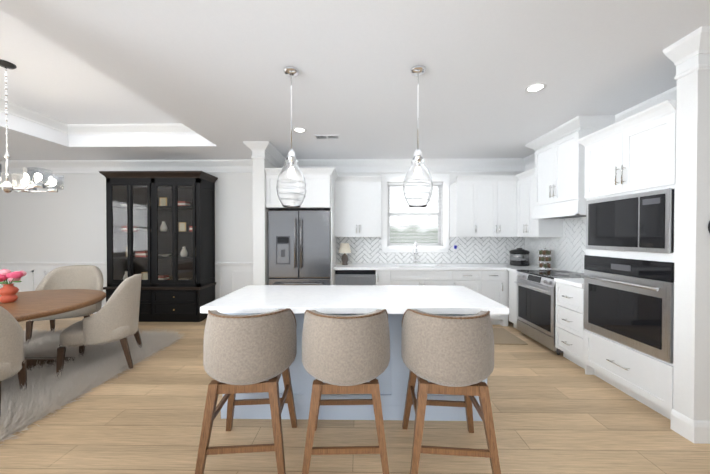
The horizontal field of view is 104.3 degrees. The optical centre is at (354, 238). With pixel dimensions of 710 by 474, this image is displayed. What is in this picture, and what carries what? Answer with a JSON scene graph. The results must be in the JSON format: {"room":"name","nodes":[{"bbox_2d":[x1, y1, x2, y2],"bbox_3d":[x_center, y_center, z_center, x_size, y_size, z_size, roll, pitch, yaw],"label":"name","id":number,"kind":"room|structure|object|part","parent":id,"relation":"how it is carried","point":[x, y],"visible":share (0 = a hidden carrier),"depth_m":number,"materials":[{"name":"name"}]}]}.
{"room":"kitchen and dining room","nodes":[
{"label":"kitchen and dining room","id":0,"kind":"room"},
{"bbox_2d":[0,172,521,314],"bbox_3d":[-0.992,-0.213,5.004,11.450,3.140,0.150,0,1,1],"label":"wall","id":1,"kind":"structure","parent":0,"point":[67,223],"depth_m":4.98,"materials":[{"name":"paint"}]},
{"bbox_2d":[0,262,252,305],"bbox_3d":[-4.003,0.817,4.967,5.070,0.790,0.028,0,1,1],"label":"wainscoting","id":2,"kind":"structure","parent":1,"relation":"attached to","point":[232,276],"depth_m":4.95,"materials":[{"name":"white wood"}]},
{"bbox_2d":[0,159,252,173],"bbox_3d":[-3.958,-1.275,4.910,4.980,0.215,0.100,0,1,1],"label":"crown molding","id":3,"kind":"structure","parent":1,"relation":"attached to","point":[235,165],"depth_m":4.93,"materials":[{"name":"white wood"}]},
{"bbox_2d":[297,158,523,172],"bbox_3d":[0.851,-1.274,4.844,4.300,0.215,0.100,0,1,1],"label":"crown molding","id":4,"kind":"structure","parent":1,"relation":"attached to","point":[496,164],"depth_m":4.86,"materials":[{"name":"white wood"}]},
{"bbox_2d":[381,174,449,251],"bbox_3d":[1.060,-0.443,4.942,1.205,1.380,0.210,0,1,1],"label":"window","id":5,"kind":"structure","parent":1,"relation":"in","point":[444,179],"depth_m":4.87,"materials":[{"name":"white wood"}]},
{"bbox_2d":[388,182,441,245],"bbox_3d":[1.067,-0.432,4.939,0.958,1.131,0.040,0,1,1],"label":"window blind","id":6,"kind":"object","parent":5,"relation":"attached to","point":[391,184],"visible":0.71,"depth_m":4.94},
{"bbox_2d":[337,237,524,262],"bbox_3d":[1.336,0.207,4.895,3.330,0.466,0.013,0,1,1],"label":"backsplash","id":7,"kind":"structure","parent":1,"relation":"attached to","point":[363,249],"depth_m":4.89,"materials":[{"name":"white tile"}]},
{"bbox_2d":[252,158,275,284],"bbox_3d":[-1.389,-0.208,4.465,0.170,3.140,0.920,0,1,1],"label":"wall","id":8,"kind":"structure","parent":0,"point":[259,209],"depth_m":4.01,"materials":[{"name":"paint"}]},
{"bbox_2d":[243,141,259,165],"bbox_3d":[-1.511,-1.270,4.361,0.130,0.215,0.930,0,1,1],"label":"crown molding","id":9,"kind":"structure","parent":8,"relation":"attached to","point":[254,146],"depth_m":3.97,"materials":[{"name":"white wood"}]},
{"bbox_2d":[260,141,285,167],"bbox_3d":[-1.266,-1.269,4.358,0.120,0.215,0.930,0,1,1],"label":"crown molding","id":10,"kind":"structure","parent":8,"relation":"attached to","point":[268,151],"depth_m":4.21,"materials":[{"name":"white wood"}]},
{"bbox_2d":[0,314,709,473],"bbox_3d":[-1.049,1.446,0.921,11.450,0.100,8.350,0,1,1],"label":"floor","id":11,"kind":"structure","parent":0,"point":[553,412],"depth_m":1.97,"materials":[{"name":"brown wood"}]},
{"bbox_2d":[0,327,184,444],"bbox_3d":[-3.712,1.370,2.497,2.596,0.022,2.606,0,1,1],"label":"rug","id":12,"kind":"object","parent":11,"relation":"on","point":[46,391],"visible":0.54,"depth_m":2.63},
{"bbox_2d":[0,306,26,416],"bbox_3d":[-2.898,0.889,2.031,0.610,0.947,0.622,0,1,-38],"label":"dining chair","id":13,"kind":"object","parent":12,"relation":"on","point":[12,360],"visible":1,"depth_m":2.09,"materials":[{"name":"fabric"}]},
{"bbox_2d":[0,289,105,370],"bbox_3d":[-3.371,0.988,2.594,1.540,0.739,1.540,0,1,1],"label":"dining table","id":14,"kind":"object","parent":12,"relation":"on","point":[27,305],"visible":0.69,"depth_m":2.72,"materials":[{"name":"brown wood"}]},
{"bbox_2d":[0,269,26,302],"bbox_3d":[-3.342,0.456,2.666,0.262,0.320,0.211,0,1,1],"label":"flower vase","id":15,"kind":"object","parent":14,"relation":"on","point":[8,292],"visible":1,"depth_m":2.65,"materials":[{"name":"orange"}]},
{"bbox_2d":[26,265,102,342],"bbox_3d":[-3.949,0.872,3.812,0.702,0.947,0.622,0,1,-26],"label":"dining chair","id":16,"kind":"object","parent":12,"relation":"on","point":[79,277],"visible":0.58,"depth_m":3.93,"materials":[{"name":"fabric"}]},
{"bbox_2d":[56,274,141,376],"bbox_3d":[-2.684,0.880,2.969,0.622,0.947,0.610,0,1,-26],"label":"dining chair","id":17,"kind":"object","parent":12,"relation":"on","point":[115,317],"visible":1,"depth_m":2.80,"materials":[{"name":"fabric"}]},
{"bbox_2d":[99,171,217,321],"bbox_3d":[-3.274,0.140,4.681,1.655,2.440,0.527,0,1,1],"label":"hutch","id":18,"kind":"object","parent":11,"relation":"on","point":[160,231],"visible":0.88,"depth_m":4.49,"materials":[{"name":"black wood"}]},
{"bbox_2d":[195,308,296,473],"bbox_3d":[-0.661,0.911,1.775,0.559,0.955,0.515,0,1,-4],"label":"stool","id":19,"kind":"object","parent":11,"relation":"on","point":[253,353],"visible":1,"depth_m":1.57,"materials":[{"name":"fabric"}]},
{"bbox_2d":[268,210,330,284],"bbox_3d":[-0.830,0.470,4.456,0.926,1.785,0.856,0,1,1],"label":"fridge","id":20,"kind":"object","parent":11,"relation":"on","point":[299,247],"visible":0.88,"depth_m":4.09,"materials":[{"name":"silver metal"}]},
{"bbox_2d":[302,309,389,473],"bbox_3d":[-0.057,0.911,1.766,0.559,0.955,0.515,0,1,-1],"label":"stool","id":21,"kind":"object","parent":11,"relation":"on","point":[345,354],"visible":1,"depth_m":1.55,"materials":[{"name":"fabric"}]},
{"bbox_2d":[221,313,486,420],"bbox_3d":[-0.003,0.944,2.418,2.048,0.875,0.630,0,1,1],"label":"kitchen island","id":22,"kind":"object","parent":11,"relation":"on","point":[393,382],"depth_m":2.11,"materials":[{"name":"white wood"}]},
{"bbox_2d":[200,285,508,313],"bbox_3d":[-0.004,0.486,2.287,2.100,0.045,0.830,0,1,1],"label":"island countertop","id":23,"kind":"structure","parent":22,"relation":"on","point":[253,298],"depth_m":2.07,"materials":[{"name":"white stone"}]},
{"bbox_2d":[335,270,374,284],"bbox_3d":[0.010,0.925,4.580,0.625,0.871,0.654,0,1,1],"label":"dishwasher","id":24,"kind":"object","parent":11,"relation":"on","point":[354,277],"visible":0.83,"depth_m":4.29,"materials":[{"name":"silver metal"}]},
{"bbox_2d":[265,168,538,325],"bbox_3d":[0.842,0.170,4.437,4.283,2.385,0.934,0,1,1],"label":"kitchen cabinets","id":25,"kind":"object","parent":11,"relation":"on","point":[482,205],"visible":0.71,"depth_m":4.53,"materials":[{"name":"white wood"}]},
{"bbox_2d":[339,243,350,264],"bbox_3d":[-0.172,0.264,4.663,0.210,0.360,0.210,0,1,1],"label":"light","id":26,"kind":"object","parent":25,"relation":"on","point":[344,248],"visible":1,"depth_m":4.61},
{"bbox_2d":[413,241,419,263],"bbox_3d":[1.072,0.246,4.740,0.111,0.395,0.209,0,1,1],"label":"faucet","id":27,"kind":"object","parent":25,"relation":"on","point":[414,260],"visible":1,"depth_m":4.80,"materials":[{"name":"silver metal"}]},
{"bbox_2d":[509,248,529,265],"bbox_3d":[2.728,0.302,4.583,0.292,0.285,0.292,0,1,1],"label":"pressure cooker","id":28,"kind":"object","parent":25,"relation":"on","point":[519,256],"visible":1,"depth_m":4.47,"materials":[{"name":"black metal"}]},
{"bbox_2d":[401,309,500,473],"bbox_3d":[0.578,0.911,1.758,0.559,0.955,0.515,0,1,5],"label":"stool","id":29,"kind":"object","parent":11,"relation":"on","point":[447,355],"visible":1,"depth_m":1.55,"materials":[{"name":"fabric"}]},
{"bbox_2d":[493,328,527,344],"bbox_3d":[1.427,1.362,3.876,1.620,0.010,0.610,0,1,1],"label":"mat","id":30,"kind":"object","parent":11,"relation":"on","point":[503,336],"visible":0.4,"depth_m":3.75,"materials":[{"name":"beige fabric"}]},
{"bbox_2d":[509,272,554,328],"bbox_3d":[2.674,0.928,4.109,0.626,0.874,0.260,0,1,1],"label":"base cabinet","id":31,"kind":"object","parent":11,"relation":"on","point":[512,275],"depth_m":4.14,"materials":[{"name":"white wood"}]},
{"bbox_2d":[507,268,559,271],"bbox_3d":[2.652,0.470,4.107,0.653,0.040,0.263,0,1,1],"label":"countertop","id":32,"kind":"structure","parent":31,"relation":"on","point":[509,269],"depth_m":4.02,"materials":[{"name":"white stone"}]},
{"bbox_2d":[538,247,551,268],"bbox_3d":[2.821,0.288,4.102,0.170,0.322,0.170,0,1,1],"label":"spice rack","id":33,"kind":"object","parent":32,"relation":"on","point":[545,258],"visible":1,"depth_m":4.05,"materials":[{"name":"silver metal"}]},
{"bbox_2d":[514,270,583,354],"bbox_3d":[2.617,0.912,3.595,0.709,0.917,0.758,0,1,1],"label":"range","id":34,"kind":"object","parent":11,"relation":"on","point":[536,296],"visible":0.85,"depth_m":3.51,"materials":[{"name":"silver glass"}]},
{"bbox_2d":[555,284,591,365],"bbox_3d":[2.649,0.939,3.005,0.646,0.874,0.399,0,1,1],"label":"base cabinet","id":35,"kind":"object","parent":11,"relation":"on","point":[569,309],"depth_m":3.01,"materials":[{"name":"white wood"}]},
{"bbox_2d":[555,278,583,287],"bbox_3d":[2.637,0.481,3.004,0.653,0.040,0.406,0,1,1],"label":"countertop","id":36,"kind":"structure","parent":35,"relation":"on","point":[575,282],"depth_m":3.02,"materials":[{"name":"white stone"}]},
{"bbox_2d":[579,328,673,419],"bbox_3d":[2.633,1.167,2.407,0.631,0.430,0.798,0,1,1],"label":"base cabinet","id":37,"kind":"object","parent":11,"relation":"on","point":[648,379],"depth_m":2.34,"materials":[{"name":"white wood"}]},
{"bbox_2d":[581,255,673,362],"bbox_3d":[2.574,0.542,2.402,0.659,0.740,0.777,0,1,1],"label":"wall oven","id":38,"kind":"object","parent":37,"relation":"in","point":[629,302],"visible":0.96,"depth_m":2.29,"materials":[{"name":"silver metal"}]},
{"bbox_2d":[0,0,709,159],"bbox_3d":[-1.049,-1.544,0.892,11.450,0.400,8.350,0,1,1],"label":"ceiling","id":39,"kind":"structure","parent":0,"point":[213,76],"depth_m":2.30,"materials":[{"name":"paint"}]},
{"bbox_2d":[0,59,63,192],"bbox_3d":[-3.310,-1.045,2.623,0.730,1.229,0.697,0,1,1],"label":"chandelier","id":40,"kind":"object","parent":39,"relation":"hanging from","point":[6,186],"depth_m":2.62,"materials":[{"name":"black metal"}]},
{"bbox_3d":[-3.310,-0.586,2.627,0.730,0.148,0.697,0,1,1],"label":"chandelier shade","id":41,"kind":"part","parent":40,"relation":"part of","materials":[{"name":"glass"}]},
{"bbox_2d":[0,98,67,133],"bbox_3d":[-4.270,-1.603,2.631,0.100,0.115,3.020,0,1,1],"label":"crown molding","id":42,"kind":"structure","parent":39,"relation":"attached to","point":[14,109],"depth_m":3.64,"materials":[{"name":"white wood"}]},
{"bbox_2d":[68,123,196,133],"bbox_3d":[-3.175,-1.617,4.076,2.010,0.115,0.100,0,1,1],"label":"crown molding","id":43,"kind":"structure","parent":39,"relation":"attached to","point":[158,128],"depth_m":4.07,"materials":[{"name":"white wood"}]},
{"bbox_2d":[276,66,306,207],"bbox_3d":[-0.515,-0.806,2.236,0.244,1.100,0.244,0,1,1],"label":"pendant light","id":44,"kind":"object","parent":39,"relation":"hanging from","point":[291,71],"depth_m":2.17,"materials":[{"name":"glass"}]},
{"bbox_3d":[-0.515,-0.456,2.240,0.236,0.400,0.236,0,1,1],"label":"pendant light shade","id":45,"kind":"part","parent":44,"relation":"part of","materials":[{"name":"clear glass"}]},
{"bbox_3d":[-0.515,-0.392,2.240,0.244,0.195,0.244,0,1,1],"label":"pendant light shade","id":46,"kind":"part","parent":44,"relation":"part of","materials":[{"name":"clear glass"}]},
{"bbox_2d":[293,127,306,132],"bbox_3d":[-0.698,-1.365,3.484,0.170,0.006,0.170,0,1,1],"label":"recessed light","id":47,"kind":"object","parent":39,"relation":"in","point":[299,130],"visible":1,"depth_m":3.49,"materials":[{"name":"white plastic"}]},
{"bbox_2d":[314,135,339,139],"bbox_3d":[-0.374,-1.366,3.730,0.340,0.008,0.150,0,1,1],"label":"ceiling vent","id":48,"kind":"object","parent":39,"relation":"in","point":[325,137],"visible":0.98,"depth_m":3.73,"materials":[{"name":"white metal"}]},
{"bbox_2d":[403,65,433,207],"bbox_3d":[0.507,-0.805,2.222,0.244,1.100,0.244,0,1,1],"label":"pendant light","id":49,"kind":"object","parent":39,"relation":"hanging from","point":[417,70],"depth_m":2.16,"materials":[{"name":"glass"}]},
{"bbox_3d":[0.507,-0.456,2.226,0.236,0.400,0.236,0,1,1],"label":"pendant light shade","id":50,"kind":"part","parent":49,"relation":"part of","materials":[{"name":"clear glass"}]},
{"bbox_3d":[0.507,-0.391,2.226,0.244,0.195,0.244,0,1,1],"label":"pendant light shade","id":51,"kind":"part","parent":49,"relation":"part of","materials":[{"name":"clear glass"}]},
{"bbox_2d":[524,83,546,92],"bbox_3d":[1.629,-1.356,2.492,0.170,0.006,0.170,0,1,1],"label":"recessed light","id":52,"kind":"object","parent":39,"relation":"in","point":[535,88],"visible":1,"depth_m":2.48,"materials":[{"name":"white plastic"}]},
{"bbox_2d":[530,69,709,408],"bbox_3d":[3.056,-0.197,3.360,0.210,3.140,3.005,0,1,1],"label":"wall","id":53,"kind":"structure","parent":0,"point":[704,317],"depth_m":1.87,"materials":[{"name":"paint"}]},
{"bbox_2d":[517,168,562,236],"bbox_3d":[2.816,-0.521,4.238,0.346,0.999,0.551,0,1,1],"label":"upper cabinet","id":54,"kind":"object","parent":53,"relation":"attached to","point":[526,226],"depth_m":4.17,"materials":[{"name":"white wood"}]},
{"bbox_2d":[525,218,585,272],"bbox_3d":[2.972,0.091,3.830,0.030,0.721,2.070,0,1,1],"label":"backsplash","id":55,"kind":"structure","parent":53,"relation":"attached to","point":[568,250],"depth_m":3.89,"materials":[{"name":"white tile"}]},
{"bbox_2d":[525,115,614,218],"bbox_3d":[2.734,-0.819,3.559,0.491,1.099,0.995,0,1,1],"label":"range hood","id":56,"kind":"object","parent":53,"relation":"attached to","point":[559,193],"visible":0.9,"depth_m":3.41,"materials":[{"name":"white wood"}]},
{"bbox_2d":[520,86,676,171],"bbox_3d":[2.931,-1.260,3.370,0.100,0.215,2.790,0,1,1],"label":"crown molding","id":57,"kind":"structure","parent":53,"relation":"attached to","point":[529,161],"depth_m":2.81,"materials":[{"name":"white wood"}]},
{"bbox_2d":[583,108,675,199],"bbox_3d":[2.633,-0.668,2.389,0.631,0.500,0.798,0,1,1],"label":"upper cabinet","id":58,"kind":"object","parent":53,"relation":"attached to","point":[634,153],"depth_m":2.30,"materials":[{"name":"white wood"}]},
{"bbox_2d":[586,188,673,252],"bbox_3d":[2.604,-0.133,2.395,0.598,0.480,0.741,0,1,1],"label":"microwave","id":59,"kind":"object","parent":58,"relation":"in","point":[640,222],"visible":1,"depth_m":2.29,"materials":[{"name":"silver metal"}]},
{"bbox_2d":[673,69,703,420],"bbox_3d":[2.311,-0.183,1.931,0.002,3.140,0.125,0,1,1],"label":"column","id":60,"kind":"structure","parent":0,"point":[689,185],"depth_m":1.91,"materials":[{"name":"paint"}]},
{"bbox_2d":[676,26,709,73],"bbox_3d":[3.319,-1.245,1.798,2.220,0.215,0.105,0,1,1],"label":"crown molding","id":61,"kind":"structure","parent":60,"relation":"attached to","point":[688,54],"depth_m":1.85,"materials":[{"name":"white wood"}]},
{"bbox_2d":[688,418,709,443],"bbox_3d":[3.407,1.315,1.860,2.226,0.145,0.016,0,1,1],"label":"baseboard","id":62,"kind":"structure","parent":60,"relation":"attached to","point":[689,429],"depth_m":1.87,"materials":[{"name":"white wood"}]},
{"label":"outside","id":63,"kind":"structure","parent":0,"visible":0},
{"bbox_2d":[390,187,437,242],"bbox_3d":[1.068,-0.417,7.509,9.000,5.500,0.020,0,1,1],"label":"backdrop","id":64,"kind":"structure","parent":63,"point":[412,217],"depth_m":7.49,"materials":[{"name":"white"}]}
]}

